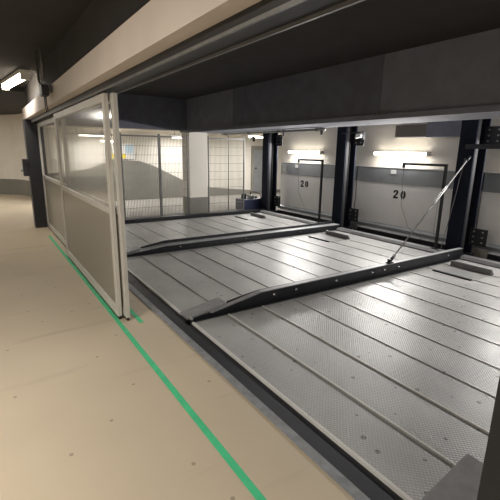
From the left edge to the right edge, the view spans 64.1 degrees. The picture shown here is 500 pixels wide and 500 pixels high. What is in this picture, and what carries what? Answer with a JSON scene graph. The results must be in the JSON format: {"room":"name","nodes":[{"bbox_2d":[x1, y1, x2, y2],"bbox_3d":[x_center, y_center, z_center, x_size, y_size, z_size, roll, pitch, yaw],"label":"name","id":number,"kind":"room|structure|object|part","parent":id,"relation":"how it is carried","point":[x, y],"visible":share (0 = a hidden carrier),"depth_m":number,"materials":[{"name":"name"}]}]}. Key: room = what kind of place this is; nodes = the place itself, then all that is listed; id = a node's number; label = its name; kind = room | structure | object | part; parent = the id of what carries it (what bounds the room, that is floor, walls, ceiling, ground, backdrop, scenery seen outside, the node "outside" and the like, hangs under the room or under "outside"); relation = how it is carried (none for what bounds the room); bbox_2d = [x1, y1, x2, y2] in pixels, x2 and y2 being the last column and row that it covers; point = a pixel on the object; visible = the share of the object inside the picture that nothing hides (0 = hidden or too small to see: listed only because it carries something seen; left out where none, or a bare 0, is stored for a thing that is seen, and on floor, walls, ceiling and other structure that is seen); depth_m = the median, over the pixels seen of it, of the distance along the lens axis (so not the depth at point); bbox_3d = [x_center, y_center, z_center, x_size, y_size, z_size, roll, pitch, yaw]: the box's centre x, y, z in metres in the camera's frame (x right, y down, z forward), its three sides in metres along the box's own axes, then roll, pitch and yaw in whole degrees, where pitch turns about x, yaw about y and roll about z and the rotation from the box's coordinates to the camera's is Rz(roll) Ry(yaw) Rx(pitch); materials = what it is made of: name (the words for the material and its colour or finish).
{"room":"parking garage","nodes":[
{"label":"parking garage","id":0,"kind":"room"},
{"bbox_2d":[0,85,25,114],"bbox_3d":[-8.770,-3.738,9.528,6.700,0.290,7.780,-8,17,-33],"label":"ceiling","id":1,"kind":"structure","parent":0,"point":[12,101],"depth_m":9.33,"materials":[{"name":"paint"}]},
{"bbox_2d":[0,113,282,189],"bbox_3d":[-5.199,-3.169,13.444,17.465,2.740,3.142,-3,14,-15],"label":"wall","id":2,"kind":"structure","parent":0,"point":[12,141],"depth_m":13.42,"materials":[{"name":"white paint"}]},
{"bbox_2d":[103,143,134,158],"bbox_3d":[-4.070,-3.081,12.476,0.960,0.470,0.035,-8,17,-33],"label":"notice board","id":3,"kind":"object","parent":2,"relation":"attached to","point":[125,147],"visible":0.45,"depth_m":12.57,"materials":[{"name":"white paper"}]},
{"bbox_2d":[0,160,279,200],"bbox_3d":[-5.151,-2.433,13.532,17.408,1.270,2.957,-3,14,-15],"label":"baseboard","id":4,"kind":"structure","parent":2,"relation":"attached to","point":[7,186],"depth_m":13.07,"materials":[{"name":"grey paint"}]},
{"bbox_2d":[251,146,262,193],"bbox_3d":[0.327,-3.077,15.398,0.600,1.800,0.155,-8,17,-33],"label":"door","id":5,"kind":"structure","parent":2,"relation":"in","point":[256,151],"depth_m":15.28,"materials":[{"name":"paint"}]},
{"bbox_2d":[43,125,282,135],"bbox_3d":[-0.523,-3.775,12.619,10.400,0.140,3.850,-8,17,-33],"label":"ceiling","id":6,"kind":"structure","parent":0,"point":[45,126],"depth_m":11.67,"materials":[{"name":"paint"}]},
{"bbox_2d":[77,129,103,136],"bbox_3d":[-4.470,-3.329,11.313,0.790,0.225,0.100,-8,17,-33],"label":"ceiling lamp","id":7,"kind":"object","parent":6,"relation":"hanging from","point":[101,129],"visible":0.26,"depth_m":11.30,"materials":[{"name":"white plastic"}]},
{"bbox_2d":[247,134,262,137],"bbox_3d":[0.434,-3.757,13.183,1.240,0.135,0.100,-8,17,-33],"label":"ceiling lamp","id":8,"kind":"object","parent":6,"relation":"hanging from","point":[250,135],"visible":0.4,"depth_m":12.95,"materials":[{"name":"white plastic"}]},
{"bbox_2d":[0,192,353,499],"bbox_3d":[-0.713,-0.085,7.596,17.000,0.300,21.100,-8,17,-33],"label":"floor","id":9,"kind":"structure","parent":0,"point":[84,415],"depth_m":2.56,"materials":[{"name":"beige concrete"}]},
{"bbox_2d":[22,119,47,227],"bbox_3d":[-4.320,-1.533,8.149,0.320,2.130,0.270,-8,17,-33],"label":"column","id":10,"kind":"structure","parent":9,"relation":"on","point":[30,129],"depth_m":8.01,"materials":[{"name":"black metal"}]},
{"bbox_2d":[21,159,29,175],"bbox_3d":[-4.488,-1.642,7.954,0.145,0.330,0.195,-8,17,-33],"label":"control box","id":11,"kind":"object","parent":10,"relation":"attached to","point":[25,164],"visible":1,"depth_m":7.90,"materials":[{"name":"black paint"}]},
{"bbox_2d":[22,0,261,119],"bbox_3d":[-1.920,-1.737,4.269,0.160,0.205,9.100,-8,17,-33],"label":"beam","id":12,"kind":"structure","parent":10,"relation":"on","point":[159,25],"depth_m":2.24,"materials":[{"name":"paint"}]},
{"bbox_2d":[35,45,51,111],"bbox_3d":[-2.513,-2.042,4.851,0.130,0.721,0.660,-8,17,-33],"label":"junction box","id":13,"kind":"object","parent":12,"relation":"attached to","point":[45,89],"visible":1,"depth_m":4.64,"materials":[{"name":"black paint"}]},
{"bbox_2d":[24,0,149,105],"bbox_3d":[-1.874,-2.039,4.222,0.100,0.405,9.100,-8,17,-33],"label":"trim","id":14,"kind":"structure","parent":12,"relation":"on","point":[101,18],"depth_m":3.50,"materials":[{"name":"paint"}]},
{"bbox_2d":[31,0,364,122],"bbox_3d":[-1.765,-1.593,4.245,0.160,0.060,8.830,-8,17,-33],"label":"door track","id":15,"kind":"object","parent":12,"relation":"attached to","point":[263,19],"visible":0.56,"depth_m":1.80,"materials":[{"name":"grey metal"}]},
{"bbox_2d":[37,117,70,246],"bbox_3d":[-3.368,-1.184,6.889,0.040,2.080,2.860,-8,17,-33],"label":"sliding door","id":16,"kind":"structure","parent":15,"relation":"hanging from","point":[52,190],"depth_m":7.25,"materials":[{"name":"metal"}]},
{"bbox_3d":[-3.353,-2.136,6.654,0.040,0.070,2.720,-8,17,-33],"label":"rail","id":17,"kind":"part","parent":16,"relation":"part of","materials":[{"name":"metal"}]},
{"bbox_3d":[-3.368,-1.190,6.888,0.040,0.060,2.720,-8,17,-33],"label":"rail","id":18,"kind":"part","parent":16,"relation":"part of","materials":[{"name":"metal"}]},
{"bbox_3d":[-3.376,-0.724,7.003,0.008,0.900,2.720,-8,17,-33],"label":"frosted pane","id":19,"kind":"part","parent":16,"relation":"part of","materials":[{"name":"beige glass"}]},
{"bbox_3d":[-3.384,-0.243,7.122,0.040,0.090,2.720,-8,17,-33],"label":"rail","id":20,"kind":"part","parent":16,"relation":"part of","materials":[{"name":"metal"}]},
{"bbox_2d":[53,93,121,318],"bbox_3d":[-1.992,-0.628,4.729,0.040,2.080,2.740,-8,17,-33],"label":"sliding door","id":21,"kind":"structure","parent":15,"relation":"hanging from","point":[90,228],"depth_m":4.31,"materials":[{"name":"metal"}]},
{"bbox_3d":[-1.977,-1.580,4.493,0.040,0.070,2.600,-8,17,-33],"label":"rail","id":22,"kind":"part","parent":21,"relation":"part of","materials":[{"name":"metal"}]},
{"bbox_3d":[-1.992,-0.634,4.727,0.040,0.060,2.600,-8,17,-33],"label":"rail","id":23,"kind":"part","parent":21,"relation":"part of","materials":[{"name":"metal"}]},
{"bbox_3d":[-2.000,-0.168,4.842,0.008,0.900,2.600,-8,17,-33],"label":"frosted pane","id":24,"kind":"part","parent":21,"relation":"part of","materials":[{"name":"beige glass"}]},
{"bbox_3d":[-2.008,0.313,4.961,0.040,0.090,2.600,-8,17,-33],"label":"rail","id":25,"kind":"part","parent":21,"relation":"part of","materials":[{"name":"metal"}]},
{"bbox_2d":[61,92,129,320],"bbox_3d":[-1.864,-0.603,4.637,0.040,2.080,2.600,-8,17,-33],"label":"sliding door","id":26,"kind":"structure","parent":15,"relation":"hanging from","point":[112,97],"depth_m":3.68,"materials":[{"name":"metal"}]},
{"bbox_3d":[-1.848,-1.555,4.402,0.040,0.070,2.460,-8,17,-33],"label":"rail","id":27,"kind":"part","parent":26,"relation":"part of","materials":[{"name":"metal"}]},
{"bbox_3d":[-1.864,-0.609,4.636,0.040,0.060,2.460,-8,17,-33],"label":"rail","id":28,"kind":"part","parent":26,"relation":"part of","materials":[{"name":"metal"}]},
{"bbox_3d":[-1.871,-0.143,4.751,0.008,0.900,2.460,-8,17,-33],"label":"frosted pane","id":29,"kind":"part","parent":26,"relation":"part of","materials":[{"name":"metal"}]},
{"bbox_2d":[67,132,124,217],"bbox_3d":[-3.274,-1.519,8.537,1.080,1.950,0.040,-8,17,-33],"label":"fence panel","id":30,"kind":"object","parent":9,"relation":"on","point":[80,134],"visible":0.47,"depth_m":8.39,"materials":[{"name":"metal"}]},
{"bbox_2d":[130,308,143,322],"bbox_3d":[-1.250,0.607,4.130,0.040,0.002,0.800,-8,17,-33],"label":"tape","id":31,"kind":"object","parent":9,"relation":"on","point":[132,312],"visible":0.43,"depth_m":3.94,"materials":[{"name":"green plastic"}]},
{"bbox_2d":[120,132,161,218],"bbox_3d":[-2.456,-1.635,9.065,0.880,1.950,0.040,-8,17,-33],"label":"fence panel","id":32,"kind":"object","parent":9,"relation":"on","point":[121,135],"visible":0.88,"depth_m":9.05,"materials":[{"name":"metal"}]},
{"bbox_3d":[-2.813,-1.584,8.834,0.020,1.950,0.040,-8,17,-33],"label":"fence post","id":33,"kind":"part","parent":32,"relation":"part of","materials":[{"name":"metal"}]},
{"bbox_3d":[-2.099,-1.687,9.295,0.020,1.950,0.040,-8,17,-33],"label":"fence post","id":34,"kind":"part","parent":32,"relation":"part of","materials":[{"name":"metal"}]},
{"bbox_2d":[48,236,266,499],"bbox_3d":[-1.679,0.524,4.435,0.042,0.002,7.600,-8,17,-33],"label":"tape","id":35,"kind":"object","parent":9,"relation":"on","point":[231,462],"visible":1,"depth_m":2.59,"materials":[{"name":"green paint"}]},
{"bbox_2d":[159,134,188,215],"bbox_3d":[-1.792,-1.730,9.492,0.710,1.950,0.040,-8,17,-33],"label":"fence panel","id":36,"kind":"object","parent":9,"relation":"on","point":[167,137],"visible":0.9,"depth_m":9.48,"materials":[{"name":"metal"}]},
{"bbox_3d":[-2.079,-1.689,9.308,0.020,1.950,0.040,-8,17,-33],"label":"fence post","id":37,"kind":"part","parent":36,"relation":"part of","materials":[{"name":"metal"}]},
{"bbox_3d":[-1.506,-1.771,9.677,0.020,1.950,0.040,-8,17,-33],"label":"fence post","id":38,"kind":"part","parent":36,"relation":"part of","materials":[{"name":"metal"}]},
{"bbox_2d":[183,196,207,213],"bbox_3d":[-1.387,-1.126,10.159,0.490,0.470,0.430,-8,17,-33],"label":"trim","id":39,"kind":"structure","parent":9,"relation":"on","point":[197,204],"depth_m":9.98,"materials":[{"name":"grey paint"}]},
{"bbox_2d":[182,132,207,197],"bbox_3d":[-1.371,-2.107,9.917,0.480,1.550,0.420,-8,17,-33],"label":"column","id":40,"kind":"structure","parent":39,"relation":"on","point":[197,141],"depth_m":9.75,"materials":[{"name":"white paint"}]},
{"bbox_2d":[220,133,228,209],"bbox_3d":[-0.851,-2.056,10.594,0.663,2.044,0.028,-8,17,-33],"label":"conduit","id":41,"kind":"object","parent":9,"relation":"on","point":[220,133],"visible":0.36,"depth_m":10.76,"materials":[{"name":"grey metal"}]},
{"bbox_2d":[207,136,244,212],"bbox_3d":[-0.599,-1.901,10.261,1.070,1.950,0.040,-8,17,-33],"label":"fence panel","id":42,"kind":"object","parent":9,"relation":"on","point":[208,138],"visible":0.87,"depth_m":10.23,"materials":[{"name":"metal"}]},
{"bbox_3d":[-1.035,-1.838,9.980,0.020,1.950,0.040,-8,17,-33],"label":"fence post","id":43,"kind":"part","parent":42,"relation":"part of","materials":[{"name":"metal"}]},
{"bbox_3d":[-0.162,-1.963,10.542,0.020,1.950,0.040,-8,17,-33],"label":"fence post","id":44,"kind":"part","parent":42,"relation":"part of","materials":[{"name":"metal"}]},
{"bbox_2d":[235,192,260,209],"bbox_3d":[-0.035,-1.368,11.142,0.651,0.511,0.380,-8,17,-33],"label":"pump","id":45,"kind":"object","parent":9,"relation":"on","point":[251,202],"visible":0.82,"depth_m":11.03,"materials":[{"name":"blue metal"}]},
{"bbox_2d":[128,282,369,499],"bbox_3d":[-1.549,0.396,4.955,0.060,0.006,8.450,-8,17,-33],"label":"trim","id":46,"kind":"structure","parent":9,"relation":"on","point":[339,478],"depth_m":2.50,"materials":[{"name":"grey metal"}]},
{"bbox_2d":[477,376,499,499],"bbox_3d":[0.712,0.072,0.714,0.300,2.740,0.300,-8,17,-33],"label":"trim","id":47,"kind":"structure","parent":9,"relation":"on","point":[489,487],"depth_m":0.83,"materials":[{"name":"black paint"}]},
{"bbox_2d":[0,0,499,98],"bbox_3d":[1.454,-2.167,3.679,17.100,0.210,13.450,-8,17,-33],"label":"ceiling","id":48,"kind":"structure","parent":0,"point":[367,28],"depth_m":4.12,"materials":[{"name":"paint"}]},
{"bbox_2d":[0,69,29,89],"bbox_3d":[-3.890,-2.791,6.589,0.139,0.145,1.585,-11,18,-39],"label":"ceiling lamp","id":49,"kind":"object","parent":48,"relation":"attached to","point":[20,75],"visible":1,"depth_m":6.32,"materials":[{"name":"white plastic"}]},
{"bbox_2d":[48,93,186,130],"bbox_3d":[-2.848,-2.999,8.637,3.050,0.690,0.350,-8,17,-33],"label":"trim","id":50,"kind":"structure","parent":48,"relation":"attached to","point":[134,111],"depth_m":8.76,"materials":[{"name":"black paint"}]},
{"bbox_2d":[233,54,384,125],"bbox_3d":[0.629,-2.349,6.213,0.008,0.680,3.470,-8,17,-33],"label":"beam","id":51,"kind":"structure","parent":48,"relation":"attached to","point":[353,88],"depth_m":5.74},
{"bbox_2d":[185,104,499,132],"bbox_3d":[2.073,-1.431,4.136,0.050,0.060,13.000,-8,17,-33],"label":"trim","id":52,"kind":"structure","parent":51,"relation":"attached to","point":[488,108],"depth_m":4.89,"materials":[{"name":"grey metal"}]},
{"bbox_2d":[180,28,499,133],"bbox_3d":[2.380,-1.874,4.491,0.950,0.720,13.420,-8,17,-33],"label":"beam","id":53,"kind":"structure","parent":48,"relation":"attached to","point":[464,71],"depth_m":4.36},
{"bbox_2d":[221,128,325,135],"bbox_3d":[0.303,-2.461,8.356,0.060,0.060,3.600,-8,17,-33],"label":"conduit pipe","id":54,"kind":"object","parent":53,"relation":"attached to","point":[315,129],"visible":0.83,"depth_m":7.94,"materials":[{"name":"metal"}]},
{"bbox_2d":[282,118,499,258],"bbox_3d":[4.599,-1.022,6.024,0.200,3.040,13.100,-8,17,-33],"label":"wall","id":55,"kind":"structure","parent":0,"point":[378,138],"depth_m":8.33,"materials":[{"name":"white paint"}]},
{"bbox_2d":[288,151,323,153],"bbox_3d":[1.421,-2.524,10.313,0.135,0.070,1.264,-8,17,-33],"label":"wall lamp","id":56,"kind":"object","parent":55,"relation":"attached to","point":[302,152],"visible":1,"depth_m":10.13,"materials":[{"name":"white plastic"}]},
{"bbox_2d":[277,162,357,223],"bbox_3d":[1.627,-1.531,10.153,0.200,1.315,2.740,-8,17,-33],"label":"panel","id":57,"kind":"object","parent":55,"relation":"attached to","point":[309,173],"visible":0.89,"depth_m":10.29,"materials":[{"name":"grey metal"}]},
{"bbox_3d":[1.666,-2.164,10.016,0.130,0.020,2.740,-8,17,-33],"label":"band rail","id":58,"kind":"part","parent":57,"relation":"part of","materials":[{"name":"white metal"}]},
{"bbox_2d":[373,152,430,155],"bbox_3d":[3.006,-1.923,7.985,0.135,0.070,1.264,-8,17,-33],"label":"wall lamp","id":59,"kind":"object","parent":55,"relation":"attached to","point":[374,153],"visible":1,"depth_m":7.84,"materials":[{"name":"white plastic"}]},
{"bbox_2d":[393,124,428,137],"bbox_3d":[3.128,-2.284,7.702,0.150,0.240,0.760,-8,17,-33],"label":"board","id":60,"kind":"object","parent":55,"relation":"attached to","point":[419,130],"visible":0.75,"depth_m":7.65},
{"bbox_2d":[351,165,486,247],"bbox_3d":[3.146,-0.955,7.922,0.200,1.315,2.700,-8,17,-33],"label":"panel","id":61,"kind":"object","parent":55,"relation":"attached to","point":[379,190],"visible":0.81,"depth_m":7.98,"materials":[{"name":"grey metal"}]},
{"bbox_3d":[3.186,-1.588,7.785,0.130,0.020,2.700,-8,17,-33],"label":"band rail","id":62,"kind":"part","parent":61,"relation":"part of","materials":[{"name":"white metal"}]},
{"bbox_2d":[426,120,461,137],"bbox_3d":[3.509,-2.148,7.094,0.200,0.280,0.700,-8,17,-33],"label":"box","id":63,"kind":"object","parent":55,"relation":"attached to","point":[439,129],"visible":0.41,"depth_m":7.05,"materials":[{"name":"grey metal"}]},
{"bbox_2d":[472,171,499,252],"bbox_3d":[4.649,-0.386,5.715,0.200,1.315,2.680,-8,17,-33],"label":"panel","id":64,"kind":"object","parent":55,"relation":"attached to","point":[489,213],"visible":0.94,"depth_m":6.63,"materials":[{"name":"grey metal"}]},
{"bbox_3d":[0.874,0.395,6.592,5.745,0.100,8.430,-8,17,-33],"label":"floor","id":65,"kind":"structure","parent":0,"visible":0},
{"bbox_2d":[125,208,265,223],"bbox_3d":[-1.625,-0.664,9.720,4.900,0.375,0.140,-8,17,-33],"label":"beam","id":66,"kind":"structure","parent":65,"relation":"on","point":[185,216],"depth_m":9.73,"materials":[{"name":"black metal"}]},
{"bbox_2d":[125,210,339,256],"bbox_3d":[-0.854,-0.374,8.453,4.845,0.445,2.800,-8,17,-33],"label":"platform","id":67,"kind":"object","parent":65,"relation":"on","point":[142,238],"visible":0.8,"depth_m":8.11,"materials":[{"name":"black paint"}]},
{"bbox_3d":[-1.950,0.028,6.232,0.440,0.087,0.190,-8,17,-33],"label":"nose plate","id":68,"kind":"part","parent":67,"relation":"part of","materials":[{"name":"grey metal"}]},
{"bbox_3d":[-1.668,-0.589,9.562,4.600,0.304,0.020,-8,17,-33],"label":"rail","id":69,"kind":"part","parent":67,"relation":"part of","materials":[{"name":"black metal"}]},
{"bbox_3d":[0.036,-0.292,7.596,4.300,0.165,0.020,-8,17,-33],"label":"rail","id":70,"kind":"part","parent":67,"relation":"part of","materials":[{"name":"black metal"}]},
{"bbox_3d":[-0.017,-0.806,9.926,0.440,0.005,0.560,-8,17,-33],"label":"wheel stop plate","id":71,"kind":"part","parent":67,"relation":"part of","materials":[{"name":"metal"}]},
{"bbox_2d":[298,159,323,222],"bbox_3d":[1.493,-1.391,9.250,0.433,1.389,0.850,-8,17,-33],"label":"frame","id":72,"kind":"object","parent":67,"relation":"on","point":[299,160],"visible":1,"depth_m":8.90,"materials":[{"name":"black paint"}]},
{"bbox_2d":[128,275,393,499],"bbox_3d":[-1.481,0.534,5.024,0.095,0.306,8.430,-8,17,-33],"label":"trim","id":73,"kind":"structure","parent":65,"relation":"on","point":[354,475],"depth_m":2.51,"materials":[{"name":"black paint"}]},
{"bbox_2d":[261,130,282,212],"bbox_3d":[0.576,-2.241,10.695,0.400,3.040,0.590,-8,17,-33],"label":"lift post","id":74,"kind":"object","parent":65,"relation":"on","point":[271,141],"visible":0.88,"depth_m":10.75,"materials":[{"name":"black metal"}]},
{"bbox_2d":[249,136,264,140],"bbox_3d":[0.175,-2.990,10.741,0.157,0.140,0.519,-8,17,-33],"label":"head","id":75,"kind":"object","parent":74,"relation":"attached to","point":[252,138],"visible":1,"depth_m":10.79},
{"bbox_3d":[0.598,-2.187,10.767,0.026,2.700,0.026,-2,14,-11],"label":"cylinder rod","id":76,"kind":"part","parent":74,"relation":"part of","materials":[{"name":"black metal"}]},
{"bbox_3d":[0.736,-1.328,10.848,0.012,0.280,0.280,-8,17,-33],"label":"bracket plate","id":77,"kind":"part","parent":74,"relation":"part of","materials":[{"name":"black paint"}]},
{"bbox_3d":[0.761,-2.872,10.466,0.012,0.280,0.280,-8,17,-33],"label":"bracket plate","id":78,"kind":"part","parent":74,"relation":"part of","materials":[{"name":"black paint"}]},
{"bbox_2d":[127,227,462,324],"bbox_3d":[0.666,0.202,6.222,4.845,0.446,2.660,-8,17,-33],"label":"platform","id":79,"kind":"object","parent":65,"relation":"on","point":[195,284],"visible":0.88,"depth_m":5.63,"materials":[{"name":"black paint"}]},
{"bbox_3d":[-1.343,0.561,4.958,0.048,0.290,2.600,-8,17,-33],"label":"rail","id":80,"kind":"part","parent":79,"relation":"part of","materials":[{"name":"black metal"}]},
{"bbox_3d":[-0.469,0.589,4.057,0.440,0.087,0.190,-8,17,-33],"label":"nose plate","id":81,"kind":"part","parent":79,"relation":"part of","materials":[{"name":"grey metal"}]},
{"bbox_3d":[-0.110,0.002,7.275,4.600,0.304,0.020,-8,17,-33],"label":"rail","id":82,"kind":"part","parent":79,"relation":"part of","materials":[{"name":"black metal"}]},
{"bbox_3d":[1.498,-0.233,7.703,0.440,0.005,0.560,-8,17,-33],"label":"wheel stop plate","id":83,"kind":"part","parent":79,"relation":"part of","materials":[{"name":"metal"}]},
{"bbox_3d":[1.553,0.295,5.372,4.300,0.140,0.020,-8,17,-33],"label":"rail","id":84,"kind":"part","parent":79,"relation":"part of","materials":[{"name":"black metal"}]},
{"bbox_2d":[401,163,447,248],"bbox_3d":[3.059,-0.797,6.951,0.433,1.389,0.840,-8,17,-33],"label":"frame","id":85,"kind":"object","parent":79,"relation":"on","point":[445,166],"visible":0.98,"depth_m":6.60,"materials":[{"name":"black paint"}]},
{"bbox_2d":[385,156,470,263],"bbox_3d":[2.646,-0.638,5.816,1.888,1.445,0.065,-9,17,-35],"label":"rod","id":86,"kind":"object","parent":79,"relation":"on","point":[389,261],"visible":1,"depth_m":5.78,"materials":[{"name":"metal"}]},
{"bbox_2d":[277,209,331,221],"bbox_3d":[1.494,-0.703,10.115,0.220,0.362,2.400,-8,17,-33],"label":"rail","id":87,"kind":"object","parent":65,"relation":"on","point":[281,211],"visible":0.29,"depth_m":10.17,"materials":[{"name":"black metal"}]},
{"bbox_2d":[189,255,499,499],"bbox_3d":[2.141,0.761,4.055,4.845,0.446,2.640,-8,17,-33],"label":"platform","id":88,"kind":"object","parent":65,"relation":"on","point":[398,373],"visible":0.95,"depth_m":3.11,"materials":[{"name":"metal"}]},
{"bbox_3d":[0.133,1.120,2.792,0.048,0.290,2.580,-8,17,-33],"label":"rail","id":89,"kind":"part","parent":88,"relation":"part of","materials":[{"name":"black metal"}]},
{"bbox_3d":[1.371,0.563,5.100,4.600,0.304,0.020,-8,17,-33],"label":"rail","id":90,"kind":"part","parent":88,"relation":"part of","materials":[{"name":"black metal"}]},
{"bbox_3d":[1.001,1.146,1.899,0.440,0.087,0.190,-8,17,-33],"label":"nose plate","id":91,"kind":"part","parent":88,"relation":"part of","materials":[{"name":"grey metal"}]},
{"bbox_3d":[2.946,0.316,5.577,0.440,0.005,0.560,-8,17,-33],"label":"wheel stop plate","id":92,"kind":"part","parent":88,"relation":"part of","materials":[{"name":"metal"}]},
{"bbox_2d":[332,126,364,229],"bbox_3d":[2.074,-1.674,8.497,0.400,3.040,0.590,-8,17,-33],"label":"lift post","id":93,"kind":"object","parent":65,"relation":"on","point":[343,213],"visible":0.77,"depth_m":8.54,"materials":[{"name":"black metal"}]},
{"bbox_3d":[2.095,-1.619,8.569,0.026,2.700,0.026,-2,14,-11],"label":"cylinder rod","id":94,"kind":"part","parent":93,"relation":"part of","materials":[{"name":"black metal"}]},
{"bbox_2d":[341,132,365,138],"bbox_3d":[2.044,-2.282,7.997,0.157,0.140,0.670,-8,17,-33],"label":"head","id":95,"kind":"object","parent":93,"relation":"attached to","point":[361,134],"visible":1,"depth_m":7.76},
{"bbox_3d":[2.233,-0.761,8.649,0.012,0.280,0.280,-8,17,-33],"label":"bracket plate","id":96,"kind":"part","parent":93,"relation":"part of","materials":[{"name":"black paint"}]},
{"bbox_3d":[2.259,-2.304,8.268,0.012,0.280,0.280,-8,17,-33],"label":"bracket plate","id":97,"kind":"part","parent":93,"relation":"part of","materials":[{"name":"black paint"}]},
{"bbox_2d":[356,225,445,249],"bbox_3d":[3.008,-0.130,7.892,0.220,0.362,2.200,-8,17,-33],"label":"rail","id":98,"kind":"object","parent":65,"relation":"on","point":[372,230],"visible":0.29,"depth_m":7.84,"materials":[{"name":"black metal"}]},
{"bbox_2d":[444,119,499,255],"bbox_3d":[3.544,-1.117,6.339,0.400,3.040,0.590,-8,17,-33],"label":"lift post","id":99,"kind":"object","parent":65,"relation":"on","point":[462,232],"visible":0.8,"depth_m":6.38,"materials":[{"name":"black metal"}]},
{"bbox_2d":[440,158,465,248],"bbox_3d":[3.275,-0.732,6.462,0.186,1.476,0.020,6,15,19],"label":"hanging cable","id":100,"kind":"object","parent":99,"relation":"hanging from","point":[465,158],"visible":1,"depth_m":6.45,"materials":[{"name":"metal"}]},
{"bbox_3d":[3.465,0.182,6.750,0.400,0.320,0.380,-8,17,-33],"label":"foot plate","id":101,"kind":"part","parent":99,"relation":"part of","materials":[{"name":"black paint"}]},
{"bbox_3d":[3.703,-0.204,6.491,0.012,0.280,0.280,-8,17,-33],"label":"bracket plate","id":102,"kind":"part","parent":99,"relation":"part of","materials":[{"name":"black paint"}]},
{"bbox_2d":[465,144,499,148],"bbox_3d":[3.989,-1.366,5.272,0.055,0.070,2.300,-8,17,-33],"label":"bar","id":103,"kind":"object","parent":99,"relation":"attached to","point":[468,146],"visible":1,"depth_m":5.97,"materials":[{"name":"black paint"}]},
{"bbox_3d":[3.729,-1.747,6.110,0.012,0.280,0.280,-8,17,-33],"label":"bracket plate","id":104,"kind":"part","parent":99,"relation":"part of","materials":[{"name":"black paint"}]},
{"bbox_2d":[487,252,499,261],"bbox_3d":[4.549,0.455,5.629,0.220,0.362,2.300,-8,17,-33],"label":"rail","id":105,"kind":"object","parent":65,"relation":"on","point":[494,256],"visible":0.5,"depth_m":6.41,"materials":[{"name":"black metal"}]},
{"bbox_3d":[4.552,0.285,5.587,0.220,0.012,2.300,-8,17,-33],"label":"rail","id":106,"kind":"part","parent":105,"relation":"part of","materials":[{"name":"metal"}]}
]}

